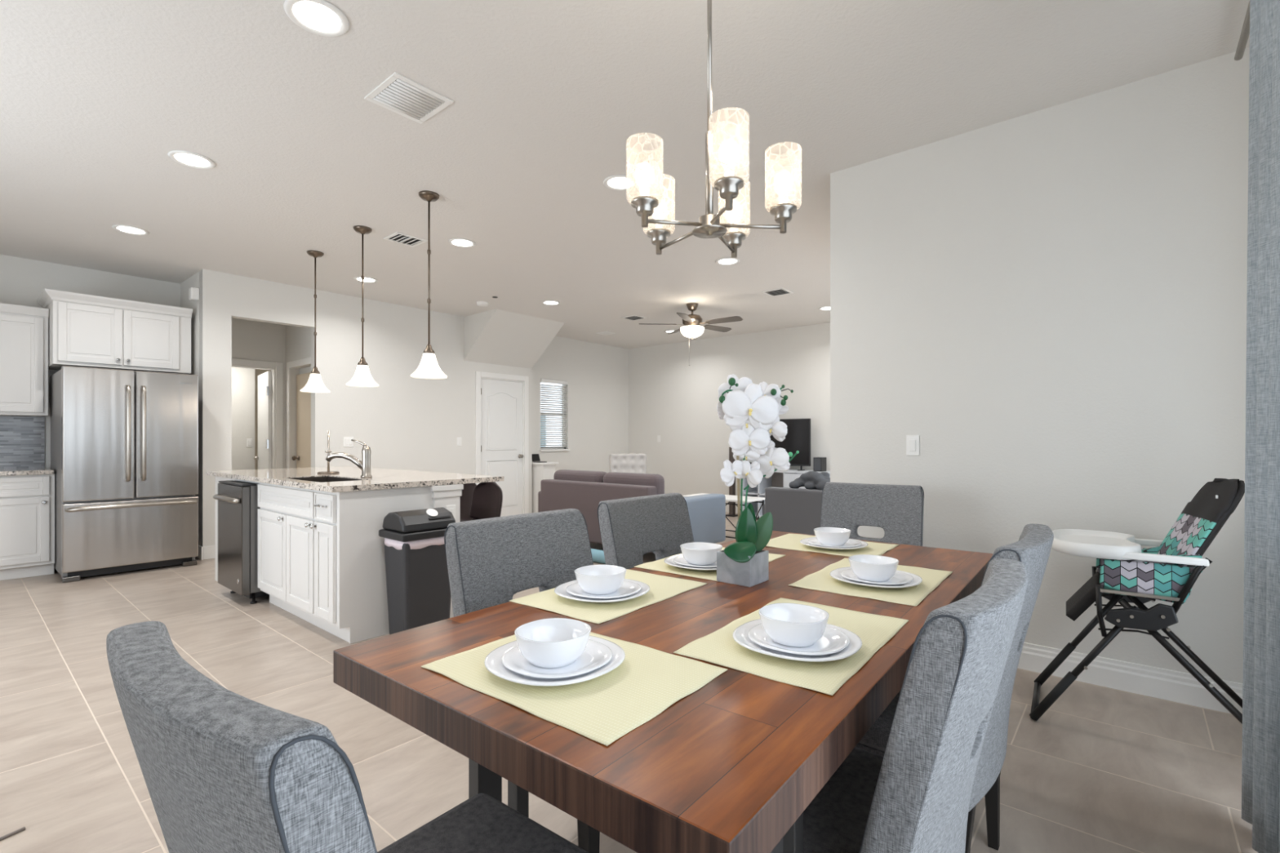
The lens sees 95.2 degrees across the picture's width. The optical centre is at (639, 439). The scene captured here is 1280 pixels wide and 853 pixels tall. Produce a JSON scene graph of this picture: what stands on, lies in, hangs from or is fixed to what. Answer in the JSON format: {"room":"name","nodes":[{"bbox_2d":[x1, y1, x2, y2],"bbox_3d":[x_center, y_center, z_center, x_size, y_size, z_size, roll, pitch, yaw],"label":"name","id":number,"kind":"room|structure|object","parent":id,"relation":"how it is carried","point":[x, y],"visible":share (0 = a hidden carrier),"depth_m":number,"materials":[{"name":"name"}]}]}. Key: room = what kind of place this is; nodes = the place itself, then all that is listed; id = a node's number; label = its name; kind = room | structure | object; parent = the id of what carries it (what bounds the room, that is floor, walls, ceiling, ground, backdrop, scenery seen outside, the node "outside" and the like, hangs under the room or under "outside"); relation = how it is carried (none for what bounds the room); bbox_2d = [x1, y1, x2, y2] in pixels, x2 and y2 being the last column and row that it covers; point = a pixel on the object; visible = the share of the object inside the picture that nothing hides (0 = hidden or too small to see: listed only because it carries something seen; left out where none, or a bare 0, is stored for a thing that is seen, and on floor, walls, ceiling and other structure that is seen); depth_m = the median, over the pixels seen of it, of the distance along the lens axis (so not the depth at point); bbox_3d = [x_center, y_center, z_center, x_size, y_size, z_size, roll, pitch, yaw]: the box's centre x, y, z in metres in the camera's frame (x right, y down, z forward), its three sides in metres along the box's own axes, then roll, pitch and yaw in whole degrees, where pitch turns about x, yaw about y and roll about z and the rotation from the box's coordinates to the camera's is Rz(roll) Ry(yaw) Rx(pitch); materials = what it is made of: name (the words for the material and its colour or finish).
{"room":"dining room","nodes":[
{"label":"dining room","id":0,"kind":"room"},
{"bbox_2d":[0,254,180,469],"bbox_3d":[-6.029,-0.245,5.075,0.120,2.850,3.240,0,0,40],"label":"wall","id":1,"kind":"structure","parent":0,"point":[23,281],"depth_m":5.59,"materials":[{"name":"paint"}]},
{"bbox_2d":[0,416,44,468],"bbox_3d":[-5.943,0.028,5.071,0.012,0.475,1.085,0,0,40],"label":"backsplash","id":2,"kind":"structure","parent":1,"relation":"attached to","point":[22,438],"depth_m":5.37,"materials":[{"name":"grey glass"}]},
{"bbox_2d":[0,302,48,416],"bbox_3d":[-5.799,-0.692,4.949,0.387,0.957,1.083,0,0,40],"label":"upper cabinet","id":3,"kind":"object","parent":1,"relation":"attached to","point":[24,330],"visible":1,"depth_m":5.14,"materials":[{"name":"wood"}]},
{"bbox_2d":[36,288,192,373],"bbox_3d":[-5.038,-0.978,5.629,0.672,0.635,1.035,0,0,40],"label":"upper cabinet","id":4,"kind":"object","parent":1,"relation":"attached to","point":[85,331],"visible":0.97,"depth_m":5.39,"materials":[{"name":"white wood"}]},
{"bbox_2d":[180,270,202,546],"bbox_3d":[-4.622,-0.245,6.079,0.974,2.850,0.110,0,0,40],"label":"wall","id":5,"kind":"structure","parent":0,"point":[193,281],"depth_m":5.87,"materials":[{"name":"paint"}]},
{"bbox_2d":[231,367,254,470],"bbox_3d":[-5.512,-0.245,7.625,0.060,2.850,0.825,0,0,40],"label":"wall","id":6,"kind":"structure","parent":0,"point":[242,379],"depth_m":7.81,"materials":[{"name":"paint"}]},
{"bbox_2d":[231,317,285,468],"bbox_3d":[-4.905,-0.245,7.123,2.515,2.850,1.120,0,0,40],"label":"wall","id":7,"kind":"structure","parent":0,"point":[256,340],"depth_m":7.12,"materials":[{"name":"paint"}]},
{"bbox_2d":[231,358,283,468],"bbox_3d":[-4.770,0.113,7.002,0.118,2.135,0.840,0,0,40],"label":"trim","id":8,"kind":"structure","parent":7,"relation":"attached to","point":[277,368],"depth_m":7.24,"materials":[{"name":"wood"}]},
{"bbox_2d":[253,370,271,469],"bbox_3d":[-4.862,0.160,7.515,0.087,2.020,0.760,0,0,-42],"label":"door","id":9,"kind":"structure","parent":7,"relation":"in","point":[264,380],"depth_m":7.42,"materials":[{"name":"paint"}]},
{"bbox_2d":[254,368,271,469],"bbox_3d":[-5.965,-0.245,8.515,0.100,2.850,1.880,0,0,40],"label":"door frame","id":10,"kind":"structure","parent":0,"point":[257,371],"depth_m":8.72,"materials":[{"name":"beige paint"}]},
{"bbox_2d":[285,324,311,468],"bbox_3d":[-4.017,-0.245,7.028,1.035,2.850,0.100,0,0,40],"label":"wall","id":11,"kind":"structure","parent":0,"point":[298,340],"depth_m":7.23,"materials":[{"name":"paint"}]},
{"bbox_2d":[286,356,311,468],"bbox_3d":[-4.038,0.113,6.968,0.910,2.135,0.018,0,0,40],"label":"trim","id":12,"kind":"structure","parent":11,"relation":"attached to","point":[307,361],"depth_m":7.21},
{"bbox_2d":[292,372,311,467],"bbox_3d":[-4.005,0.185,7.007,0.720,1.970,0.107,0,0,40],"label":"door","id":13,"kind":"structure","parent":11,"relation":"in","point":[303,457],"depth_m":7.11,"materials":[{"name":"beige paint"}]},
{"bbox_2d":[199,268,532,546],"bbox_3d":[-3.008,-0.245,7.328,0.120,2.850,4.100,0,0,40],"label":"wall","id":14,"kind":"structure","parent":0,"point":[406,422],"depth_m":6.85,"materials":[{"name":"paint"}]},
{"bbox_2d":[203,545,214,559],"bbox_3d":[-3.277,1.115,6.904,0.015,0.130,3.105,0,0,40],"label":"baseboard","id":15,"kind":"structure","parent":14,"relation":"attached to","point":[208,551],"depth_m":5.75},
{"bbox_2d":[480,378,523,516],"bbox_3d":[-1.986,0.160,8.442,0.105,2.020,0.738,0,0,40],"label":"door","id":16,"kind":"structure","parent":14,"relation":"in","point":[501,401],"depth_m":8.48,"materials":[{"name":"paint"}]},
{"bbox_2d":[475,371,528,514],"bbox_3d":[-2.017,0.117,8.473,0.118,2.125,0.920,0,0,40],"label":"trim","id":17,"kind":"structure","parent":14,"relation":"attached to","point":[478,375],"depth_m":8.72,"materials":[{"name":"wood"}]},
{"bbox_2d":[463,309,564,368],"bbox_3d":[-1.740,-1.370,8.171,0.730,0.600,1.175,0,0,40],"label":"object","id":18,"kind":"structure","parent":14,"relation":"attached to","point":[495,336],"depth_m":8.04,"materials":[{"name":"paint"}]},
{"bbox_2d":[532,336,628,472],"bbox_3d":[-1.035,-0.245,9.922,0.120,2.850,2.410,0,0,40],"label":"wall","id":19,"kind":"structure","parent":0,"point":[597,375],"depth_m":9.97,"materials":[{"name":"paint"}]},
{"bbox_2d":[540,378,568,448],"bbox_3d":[-1.391,-0.407,9.431,0.051,1.095,0.560,0,0,40],"label":"window blind","id":20,"kind":"object","parent":19,"relation":"attached to","point":[542,380],"visible":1,"depth_m":9.42,"materials":[{"name":"white plastic"}]},
{"bbox_2d":[0,0,1249,349],"bbox_3d":[-1.543,-1.730,5.653,11.150,0.120,10.150,0,0,40],"label":"ceiling","id":21,"kind":"structure","parent":0,"point":[548,96],"depth_m":3.03,"materials":[{"name":"paint"}]},
{"bbox_2d":[111,224,149,235],"bbox_3d":[-4.056,-1.665,4.653,0.228,0.009,0.228,0,0,40],"label":"recessed light","id":22,"kind":"object","parent":21,"relation":"in","point":[128,229],"visible":1,"depth_m":4.64,"materials":[{"name":"white plastic"}]},
{"bbox_2d":[167,150,215,168],"bbox_3d":[-2.672,-1.665,3.485,0.228,0.009,0.228,0,0,40],"label":"recessed light","id":23,"kind":"object","parent":21,"relation":"in","point":[190,159],"visible":1,"depth_m":3.48,"materials":[{"name":"white plastic"}]},
{"bbox_2d":[300,250,330,392],"bbox_3d":[-2.905,-1.048,5.225,0.238,1.245,0.238,0,0,40],"label":"pendant light","id":24,"kind":"object","parent":21,"relation":"hanging from","point":[315,384],"visible":1,"depth_m":5.20,"materials":[{"name":"glass"}]},
{"bbox_2d":[283,0,349,36],"bbox_3d":[-1.274,-1.665,2.305,0.228,0.009,0.228,0,0,40],"label":"recessed light","id":25,"kind":"object","parent":21,"relation":"in","point":[318,17],"visible":1,"depth_m":2.30,"materials":[{"name":"white plastic"}]},
{"bbox_2d":[346,225,378,386],"bbox_3d":[-2.198,-1.048,4.629,0.238,1.245,0.238,0,0,40],"label":"pendant light","id":26,"kind":"object","parent":21,"relation":"hanging from","point":[362,377],"visible":1,"depth_m":4.60,"materials":[{"name":"glass"}]},
{"bbox_2d":[382,231,427,247],"bbox_3d":[-1.956,-1.662,4.876,0.240,0.017,0.270,0,0,40],"label":"ceiling vent","id":27,"kind":"object","parent":21,"relation":"in","point":[398,237],"visible":0.98,"depth_m":4.86,"materials":[{"name":"white plastic"}]},
{"bbox_2d":[364,71,453,124],"bbox_3d":[-1.133,-1.665,2.867,0.310,0.011,0.300,0,0,40],"label":"ceiling vent","id":28,"kind":"object","parent":21,"relation":"in","point":[398,94],"visible":1,"depth_m":2.85,"materials":[{"name":"white plastic"}]},
{"bbox_2d":[410,191,447,378],"bbox_3d":[-1.441,-1.048,3.990,0.238,1.245,0.238,0,0,40],"label":"pendant light","id":29,"kind":"object","parent":21,"relation":"hanging from","point":[428,367],"visible":1,"depth_m":3.97,"materials":[{"name":"glass"}]},
{"bbox_2d":[448,238,475,248],"bbox_3d":[-1.509,-1.665,4.957,0.228,0.009,0.228,0,0,40],"label":"recessed light","id":30,"kind":"object","parent":21,"relation":"in","point":[460,242],"visible":1,"depth_m":4.95,"materials":[{"name":"white plastic"}]},
{"bbox_2d":[603,174,636,191],"bbox_3d":[-0.126,-1.665,3.796,0.228,0.009,0.228,0,0,40],"label":"recessed light","id":31,"kind":"object","parent":21,"relation":"in","point":[617,182],"visible":0.76,"depth_m":3.80,"materials":[{"name":"white plastic"}]},
{"bbox_2d":[639,302,742,365],"bbox_3d":[0.682,-1.291,7.207,1.247,0.758,1.266,0,0,40],"label":"ceiling fan","id":32,"kind":"object","parent":21,"relation":"hanging from","point":[692,328],"visible":1,"depth_m":7.12,"materials":[{"name":"silver metal"}]},
{"bbox_2d":[626,0,801,257],"bbox_3d":[0.194,-1.123,1.683,0.483,1.093,0.487,0,0,40],"label":"chandelier","id":33,"kind":"object","parent":21,"relation":"hanging from","point":[646,204],"visible":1,"depth_m":1.61,"materials":[{"name":"glass"}]},
{"bbox_2d":[715,257,740,265],"bbox_3d":[0.822,-1.665,5.470,0.228,0.009,0.228,0,0,40],"label":"recessed light","id":34,"kind":"object","parent":21,"relation":"in","point":[728,260],"visible":0.98,"depth_m":5.46,"materials":[{"name":"white plastic"}]},
{"bbox_2d":[761,288,793,297],"bbox_3d":[1.561,-1.662,6.625,0.260,0.017,0.280,0,0,40],"label":"ceiling vent","id":35,"kind":"object","parent":21,"relation":"in","point":[780,291],"visible":1,"depth_m":6.61,"materials":[{"name":"white plastic"}]},
{"bbox_2d":[1234,0,1249,61],"bbox_3d":[0.962,-1.560,0.628,0.026,0.026,4.600,0,0,40],"label":"curtain rod","id":36,"kind":"object","parent":21,"relation":"attached to","point":[1245,33],"visible":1,"depth_m":2.25,"materials":[{"name":"silver metal"}]},
{"bbox_2d":[1241,0,1279,852],"bbox_3d":[1.634,-0.195,1.447,0.094,2.720,0.864,0,0,38],"label":"curtain","id":37,"kind":"object","parent":36,"relation":"hanging from","point":[1260,751],"visible":1,"depth_m":1.64,"materials":[{"name":"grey fabric"}]},
{"bbox_2d":[0,512,1258,852],"bbox_3d":[-1.543,1.240,5.653,11.150,0.120,10.150,0,0,40],"label":"floor","id":38,"kind":"structure","parent":0,"point":[1103,769],"depth_m":2.28,"materials":[{"name":"tile"}]},
{"bbox_2d":[0,473,54,580],"bbox_3d":[-5.657,0.740,4.873,0.702,0.880,1.050,0,0,40],"label":"base cabinet","id":39,"kind":"object","parent":38,"relation":"on","point":[27,502],"visible":0.98,"depth_m":4.95,"materials":[{"name":"white wood"}]},
{"bbox_2d":[0,467,53,475],"bbox_3d":[-5.679,0.282,4.851,0.697,0.035,1.090,0,0,40],"label":"countertop","id":40,"kind":"structure","parent":39,"relation":"on","point":[23,471],"depth_m":4.96,"materials":[{"name":"stone"}]},
{"bbox_2d":[50,365,198,582],"bbox_3d":[-4.744,0.289,5.387,1.001,1.782,0.910,0,0,40],"label":"refrigerator","id":41,"kind":"object","parent":38,"relation":"on","point":[124,443],"visible":1,"depth_m":5.07,"materials":[{"name":"silver metal"}]},
{"bbox_2d":[213,480,269,604],"bbox_3d":[-2.820,0.749,4.512,0.570,0.862,0.680,0,0,40],"label":"dishwasher","id":42,"kind":"object","parent":38,"relation":"on","point":[237,500],"visible":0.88,"depth_m":4.18,"materials":[{"name":"silver metal"}]},
{"bbox_2d":[214,475,463,643],"bbox_3d":[-2.386,0.740,4.377,2.448,0.881,0.838,0,0,40],"label":"kitchen island","id":43,"kind":"object","parent":38,"relation":"on","point":[322,558],"visible":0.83,"depth_m":3.52,"materials":[{"name":"white wood"}]},
{"bbox_2d":[206,466,503,492],"bbox_3d":[-2.295,0.281,4.521,2.480,0.033,1.170,0,0,40],"label":"island countertop","id":44,"kind":"structure","parent":43,"relation":"on","point":[382,478],"depth_m":4.08,"materials":[{"name":"stone"}]},
{"bbox_2d":[289,476,360,482],"bbox_3d":[-2.129,0.376,3.943,0.700,0.208,0.320,0,0,40],"label":"sink basin","id":45,"kind":"object","parent":44,"relation":"in","point":[319,479],"visible":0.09,"depth_m":4.20,"materials":[{"name":"metal"}]},
{"bbox_2d":[316,431,339,474],"bbox_3d":[-2.412,0.100,4.522,0.156,0.330,0.156,0,0,40],"label":"paper towel holder","id":46,"kind":"object","parent":44,"relation":"on","point":[328,451],"visible":1,"depth_m":4.51,"materials":[{"name":"silver metal"}]},
{"bbox_2d":[325,439,372,478],"bbox_3d":[-2.012,0.132,4.027,0.312,0.266,0.072,0,0,-5],"label":"faucet","id":47,"kind":"object","parent":44,"relation":"on","point":[364,464],"visible":1,"depth_m":4.02,"materials":[{"name":"silver metal"}]},
{"bbox_2d":[106,621,589,852],"bbox_3d":[-0.319,0.709,0.815,0.503,0.942,0.606,0,0,37],"label":"dining chair","id":48,"kind":"object","parent":38,"relation":"on","point":[224,771],"visible":1,"depth_m":0.51,"materials":[{"name":"grey fabric"}]},
{"bbox_2d":[378,507,455,634],"bbox_3d":[-1.327,0.799,3.518,0.297,0.762,0.367,0,0,40],"label":"trash can","id":49,"kind":"object","parent":38,"relation":"on","point":[419,591],"visible":0.8,"depth_m":3.41,"materials":[{"name":"plastic"}]},
{"bbox_2d":[460,483,476,521],"bbox_3d":[-1.591,0.759,4.859,0.398,0.848,0.422,0,0,40],"label":"bar stool","id":50,"kind":"object","parent":38,"relation":"on","point":[466,498],"visible":0.16,"depth_m":5.00,"materials":[{"name":"brown leather"}]},
{"bbox_2d":[469,481,502,520],"bbox_3d":[-1.317,0.759,4.549,0.398,0.848,0.422,0,0,40],"label":"bar stool","id":51,"kind":"object","parent":38,"relation":"on","point":[487,497],"visible":0.38,"depth_m":4.72,"materials":[{"name":"brown leather"}]},
{"bbox_2d":[444,508,599,852],"bbox_3d":[-0.187,0.709,1.669,0.605,0.942,0.503,0,0,40],"label":"dining chair","id":52,"kind":"object","parent":38,"relation":"on","point":[490,561],"visible":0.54,"depth_m":1.75,"materials":[{"name":"grey fabric"}]},
{"bbox_2d":[532,462,559,512],"bbox_3d":[-1.485,0.765,8.954,0.380,0.830,0.310,0,0,40],"label":"half wall","id":53,"kind":"structure","parent":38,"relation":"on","point":[544,470],"depth_m":8.86,"materials":[{"name":"paint"}]},
{"bbox_2d":[591,548,605,564],"bbox_3d":[-0.502,1.120,5.684,0.600,0.120,0.118,0,0,40],"label":"rolled mat","id":54,"kind":"object","parent":38,"relation":"on","point":[597,556],"visible":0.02,"depth_m":5.53,"materials":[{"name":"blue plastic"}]},
{"bbox_2d":[608,453,646,473],"bbox_3d":[-0.140,0.688,8.017,0.660,0.985,0.620,0,0,-8],"label":"accent chair","id":55,"kind":"object","parent":38,"relation":"on","point":[623,462],"visible":0.41,"depth_m":8.19,"materials":[{"name":"beige fabric"}]},
{"bbox_2d":[537,469,725,560],"bbox_3d":[-0.140,0.760,6.354,1.830,0.840,1.110,0,0,40],"label":"sofa","id":56,"kind":"object","parent":38,"relation":"on","point":[583,491],"visible":0.38,"depth_m":5.95,"materials":[{"name":"fabric"}]},
{"bbox_2d":[553,469,606,482],"bbox_3d":[-0.644,0.550,6.354,0.740,0.420,0.200,0,0,40],"label":"cushion","id":57,"kind":"object","parent":56,"relation":"on","point":[562,474],"depth_m":6.24,"materials":[{"name":"fabric"}]},
{"bbox_2d":[603,471,664,494],"bbox_3d":[-0.071,0.550,5.870,0.720,0.420,0.200,0,0,40],"label":"cushion","id":58,"kind":"object","parent":56,"relation":"on","point":[656,481],"depth_m":5.72,"materials":[{"name":"fabric"}]},
{"bbox_2d":[597,493,693,568],"bbox_3d":[0.203,0.709,2.263,0.605,0.942,0.503,0,0,40],"label":"dining chair","id":59,"kind":"object","parent":38,"relation":"on","point":[631,528],"visible":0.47,"depth_m":2.37,"materials":[{"name":"grey fabric"}]},
{"bbox_2d":[333,530,993,852],"bbox_3d":[0.345,0.800,1.654,0.900,0.760,1.955,0,0,38],"label":"dining table","id":60,"kind":"object","parent":38,"relation":"on","point":[735,764],"visible":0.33,"depth_m":0.90,"materials":[{"name":"brown wood"}]},
{"bbox_2d":[421,631,728,746],"bbox_3d":[-0.122,0.418,1.069,0.457,0.003,0.335,0,0,38],"label":"placemat","id":61,"kind":"object","parent":60,"relation":"on","point":[603,708],"visible":0.59,"depth_m":0.98,"materials":[{"name":"fabric"}]},
{"bbox_2d":[484,635,625,685],"bbox_3d":[-0.155,0.406,1.075,0.246,0.017,0.246,0,0,39],"label":"dinner plate","id":62,"kind":"object","parent":61,"relation":"on","point":[493,663],"visible":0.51,"depth_m":1.02,"materials":[{"name":"white ceramic"}]},
{"bbox_2d":[502,639,612,678],"bbox_3d":[-0.151,0.403,1.075,0.194,0.014,0.194,0,0,39],"label":"plate","id":63,"kind":"object","parent":62,"relation":"on","point":[596,655],"visible":0.55,"depth_m":1.05,"materials":[{"name":"white ceramic"}]},
{"bbox_2d":[514,617,591,667],"bbox_3d":[-0.160,0.378,1.076,0.134,0.055,0.134,0,0,39],"label":"bowl","id":64,"kind":"object","parent":63,"relation":"on","point":[550,642],"visible":1,"depth_m":1.05,"materials":[{"name":"white ceramic"}]},
{"bbox_2d":[509,568,706,623],"bbox_3d":[-0.072,0.418,1.605,0.312,0.003,0.472,0,0,38],"label":"placemat","id":65,"kind":"object","parent":60,"relation":"on","point":[662,588],"visible":0.56,"depth_m":1.50,"materials":[{"name":"fabric"}]},
{"bbox_2d":[554,578,649,602],"bbox_3d":[-0.100,0.406,1.563,0.246,0.017,0.246,0,0,33],"label":"dinner plate","id":66,"kind":"object","parent":65,"relation":"on","point":[560,590],"visible":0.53,"depth_m":1.52,"materials":[{"name":"white ceramic"}]},
{"bbox_2d":[565,580,641,599],"bbox_3d":[-0.097,0.403,1.563,0.194,0.014,0.194,0,0,33],"label":"plate","id":67,"kind":"object","parent":66,"relation":"on","point":[628,588],"visible":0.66,"depth_m":1.54,"materials":[{"name":"white ceramic"}]},
{"bbox_2d":[574,564,626,595],"bbox_3d":[-0.105,0.378,1.564,0.134,0.055,0.134,0,0,33],"label":"bowl","id":68,"kind":"object","parent":67,"relation":"on","point":[599,580],"visible":1,"depth_m":1.52,"materials":[{"name":"white ceramic"}]},
{"bbox_2d":[633,546,786,581],"bbox_3d":[0.253,0.418,2.011,0.320,0.003,0.482,0,0,38],"label":"placemat","id":69,"kind":"object","parent":60,"relation":"on","point":[660,565],"visible":0.23,"depth_m":1.88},
{"bbox_2d":[663,554,716,570],"bbox_3d":[0.207,0.406,1.919,0.246,0.017,0.246,0,0,38],"label":"dinner plate","id":70,"kind":"object","parent":69,"relation":"on","point":[669,560],"visible":0.31,"depth_m":1.87,"materials":[{"name":"white ceramic"}]},
{"bbox_2d":[673,555,716,568],"bbox_3d":[0.210,0.403,1.919,0.194,0.014,0.194,0,0,38],"label":"plate","id":71,"kind":"object","parent":70,"relation":"on","point":[680,560],"visible":0.38,"depth_m":1.88,"materials":[{"name":"white ceramic"}]},
{"bbox_2d":[680,542,722,565],"bbox_3d":[0.202,0.378,1.920,0.134,0.055,0.134,0,0,38],"label":"bowl","id":72,"kind":"object","parent":71,"relation":"on","point":[702,553],"visible":0.94,"depth_m":1.88,"materials":[{"name":"white ceramic"}]},
{"bbox_2d":[716,549,768,586],"bbox_3d":[0.305,0.376,1.735,0.112,0.088,0.112,0,0,40],"label":"flower pot","id":73,"kind":"object","parent":60,"relation":"on","point":[753,572],"visible":0.79,"depth_m":1.70,"materials":[{"name":"concrete"}]},
{"bbox_2d":[716,373,799,563],"bbox_3d":[0.336,0.075,1.749,0.250,0.548,0.168,0,0,-16],"label":"orchid","id":74,"kind":"object","parent":73,"relation":"on","point":[751,411],"visible":1,"depth_m":1.72,"materials":[{"name":"white plant"}]},
{"bbox_2d":[673,597,908,695],"bbox_3d":[0.343,0.418,1.248,0.318,0.003,0.502,0,0,38],"label":"placemat","id":75,"kind":"object","parent":60,"relation":"on","point":[719,647],"visible":0.58,"depth_m":1.14,"materials":[{"name":"fabric"}]},
{"bbox_2d":[732,618,862,661],"bbox_3d":[0.315,0.406,1.180,0.246,0.017,0.246,0,0,38],"label":"dinner plate","id":76,"kind":"object","parent":75,"relation":"on","point":[740,635],"visible":0.48,"depth_m":1.13,"materials":[{"name":"white ceramic"}]},
{"bbox_2d":[747,623,849,655],"bbox_3d":[0.319,0.403,1.179,0.194,0.014,0.194,0,0,38],"label":"plate","id":77,"kind":"object","parent":76,"relation":"on","point":[833,640],"visible":0.57,"depth_m":1.15,"materials":[{"name":"white ceramic"}]},
{"bbox_2d":[758,603,829,647],"bbox_3d":[0.310,0.378,1.180,0.134,0.055,0.134,0,0,38],"label":"bowl","id":78,"kind":"object","parent":77,"relation":"on","point":[790,624],"visible":1,"depth_m":1.15,"materials":[{"name":"white ceramic"}]},
{"bbox_2d":[765,533,898,556],"bbox_3d":[0.737,0.418,2.316,0.462,0.003,0.352,0,0,38],"label":"placemat","id":79,"kind":"object","parent":60,"relation":"on","point":[788,541],"visible":0.56,"depth_m":2.26,"materials":[{"name":"fabric"}]},
{"bbox_2d":[800,537,868,550],"bbox_3d":[0.749,0.406,2.260,0.246,0.017,0.246,0,0,37],"label":"dinner plate","id":80,"kind":"object","parent":79,"relation":"on","point":[805,541],"visible":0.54,"depth_m":2.20,"materials":[{"name":"white ceramic"}]},
{"bbox_2d":[808,537,862,547],"bbox_3d":[0.753,0.403,2.259,0.194,0.014,0.194,0,0,37],"label":"plate","id":81,"kind":"object","parent":80,"relation":"on","point":[851,543],"visible":0.62,"depth_m":2.24,"materials":[{"name":"white ceramic"}]},
{"bbox_2d":[813,527,850,546],"bbox_3d":[0.744,0.378,2.260,0.134,0.055,0.134,0,0,37],"label":"bowl","id":82,"kind":"object","parent":81,"relation":"on","point":[833,536],"visible":1,"depth_m":2.22,"materials":[{"name":"white ceramic"}]},
{"bbox_2d":[788,558,952,606],"bbox_3d":[0.706,0.418,1.759,0.342,0.003,0.482,0,0,38],"label":"placemat","id":83,"kind":"object","parent":60,"relation":"on","point":[821,580],"visible":0.59,"depth_m":1.66,"materials":[{"name":"fabric"}]},
{"bbox_2d":[830,566,922,588],"bbox_3d":[0.686,0.406,1.704,0.246,0.017,0.246,0,0,39],"label":"dinner plate","id":84,"kind":"object","parent":83,"relation":"on","point":[836,574],"visible":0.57,"depth_m":1.66,"materials":[{"name":"white ceramic"}]},
{"bbox_2d":[840,568,913,585],"bbox_3d":[0.690,0.403,1.704,0.194,0.014,0.194,0,0,39],"label":"plate","id":85,"kind":"object","parent":84,"relation":"on","point":[899,578],"visible":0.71,"depth_m":1.68,"materials":[{"name":"white ceramic"}]},
{"bbox_2d":[848,554,898,581],"bbox_3d":[0.681,0.378,1.705,0.134,0.055,0.134,0,0,39],"label":"bowl","id":86,"kind":"object","parent":85,"relation":"on","point":[864,566],"visible":1,"depth_m":1.67,"materials":[{"name":"white ceramic"}]},
{"bbox_2d":[682,493,764,538],"bbox_3d":[0.988,0.932,6.985,0.900,0.495,0.450,0,0,40],"label":"coffee table","id":87,"kind":"object","parent":38,"relation":"on","point":[729,498],"visible":0.18,"depth_m":6.78,"materials":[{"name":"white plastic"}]},
{"bbox_2d":[742,468,830,517],"bbox_3d":[2.190,0.812,8.387,1.430,0.735,0.436,0,0,40],"label":"tv stand","id":88,"kind":"object","parent":38,"relation":"on","point":[779,478],"visible":0.2,"depth_m":8.61,"materials":[{"name":"white wood"}]},
{"bbox_2d":[745,418,810,471],"bbox_3d":[2.009,0.075,8.583,1.040,0.740,0.190,0,0,40],"label":"television","id":89,"kind":"object","parent":88,"relation":"on","point":[797,437],"visible":0.46,"depth_m":8.35,"materials":[{"name":"black plastic"}]},
{"bbox_2d":[813,457,826,471],"bbox_3d":[2.503,0.347,8.130,0.120,0.194,0.185,0,0,40],"label":"speaker","id":90,"kind":"object","parent":88,"relation":"on","point":[820,464],"visible":0.94,"depth_m":8.07},
{"bbox_2d":[763,486,822,534],"bbox_3d":[1.788,0.812,5.367,1.090,0.735,0.790,0,0,40],"label":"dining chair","id":91,"kind":"object","parent":38,"relation":"on","point":[793,510],"visible":0.19,"depth_m":5.20,"materials":[{"name":"fabric"}]},
{"bbox_2d":[789,471,830,490],"bbox_3d":[1.593,0.376,5.280,0.431,0.178,0.293,0,0,40],"label":"throw blanket","id":92,"kind":"object","parent":91,"relation":"on","point":[811,479],"visible":0.76,"depth_m":5.21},
{"bbox_2d":[820,482,924,546],"bbox_3d":[1.109,0.709,2.916,0.503,0.942,0.606,0,0,32],"label":"dining chair","id":93,"kind":"object","parent":38,"relation":"on","point":[897,509],"visible":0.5,"depth_m":3.08,"materials":[{"name":"grey fabric"}]},
{"bbox_2d":[803,558,1027,852],"bbox_3d":[0.392,0.709,1.147,0.605,0.942,0.503,0,0,40],"label":"dining chair","id":94,"kind":"object","parent":38,"relation":"on","point":[913,797],"visible":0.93,"depth_m":0.85,"materials":[{"name":"grey fabric"}]},
{"bbox_2d":[855,523,1053,852],"bbox_3d":[0.781,0.709,1.631,0.605,0.942,0.503,0,0,40],"label":"dining chair","id":95,"kind":"object","parent":38,"relation":"on","point":[1033,548],"visible":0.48,"depth_m":1.42,"materials":[{"name":"grey fabric"}]},
{"bbox_2d":[1029,478,1244,724],"bbox_3d":[2.085,0.665,2.395,0.796,1.026,0.490,0,0,36],"label":"high chair","id":96,"kind":"object","parent":38,"relation":"on","point":[1126,572],"visible":0.98,"depth_m":2.29,"materials":[{"name":"black metal"}]},
{"bbox_2d":[1051,528,1141,559],"bbox_3d":[1.939,0.445,2.502,0.296,0.058,0.470,0,0,36],"label":"tray","id":97,"kind":"object","parent":96,"relation":"on","point":[1107,545],"depth_m":2.40,"materials":[{"name":"white plastic"}]},
{"bbox_2d":[628,322,830,503],"bbox_3d":[1.997,-0.245,9.018,5.920,2.850,0.120,0,0,40],"label":"wall","id":98,"kind":"structure","parent":0,"point":[674,400],"depth_m":9.68,"materials":[{"name":"paint"}]},
{"bbox_2d":[830,47,1249,683],"bbox_3d":[2.007,-0.245,3.063,2.023,2.850,0.120,0,0,40],"label":"wall","id":99,"kind":"structure","parent":0,"point":[1052,300],"depth_m":2.90,"materials":[{"name":"paint"}]},
{"bbox_2d":[906,435,919,455],"bbox_3d":[1.564,0.035,3.350,0.072,0.117,0.012,0,0,40],"label":"light switch","id":100,"kind":"object","parent":99,"relation":"attached to","point":[913,442],"visible":1,"depth_m":3.35,"materials":[{"name":"white plastic"}]},
{"bbox_2d":[1017,642,1242,713],"bbox_3d":[1.956,1.113,3.016,2.040,0.135,0.017,0,0,40],"label":"baseboard","id":101,"kind":"structure","parent":99,"relation":"attached to","point":[1178,686],"depth_m":2.71,"materials":[{"name":"wood"}]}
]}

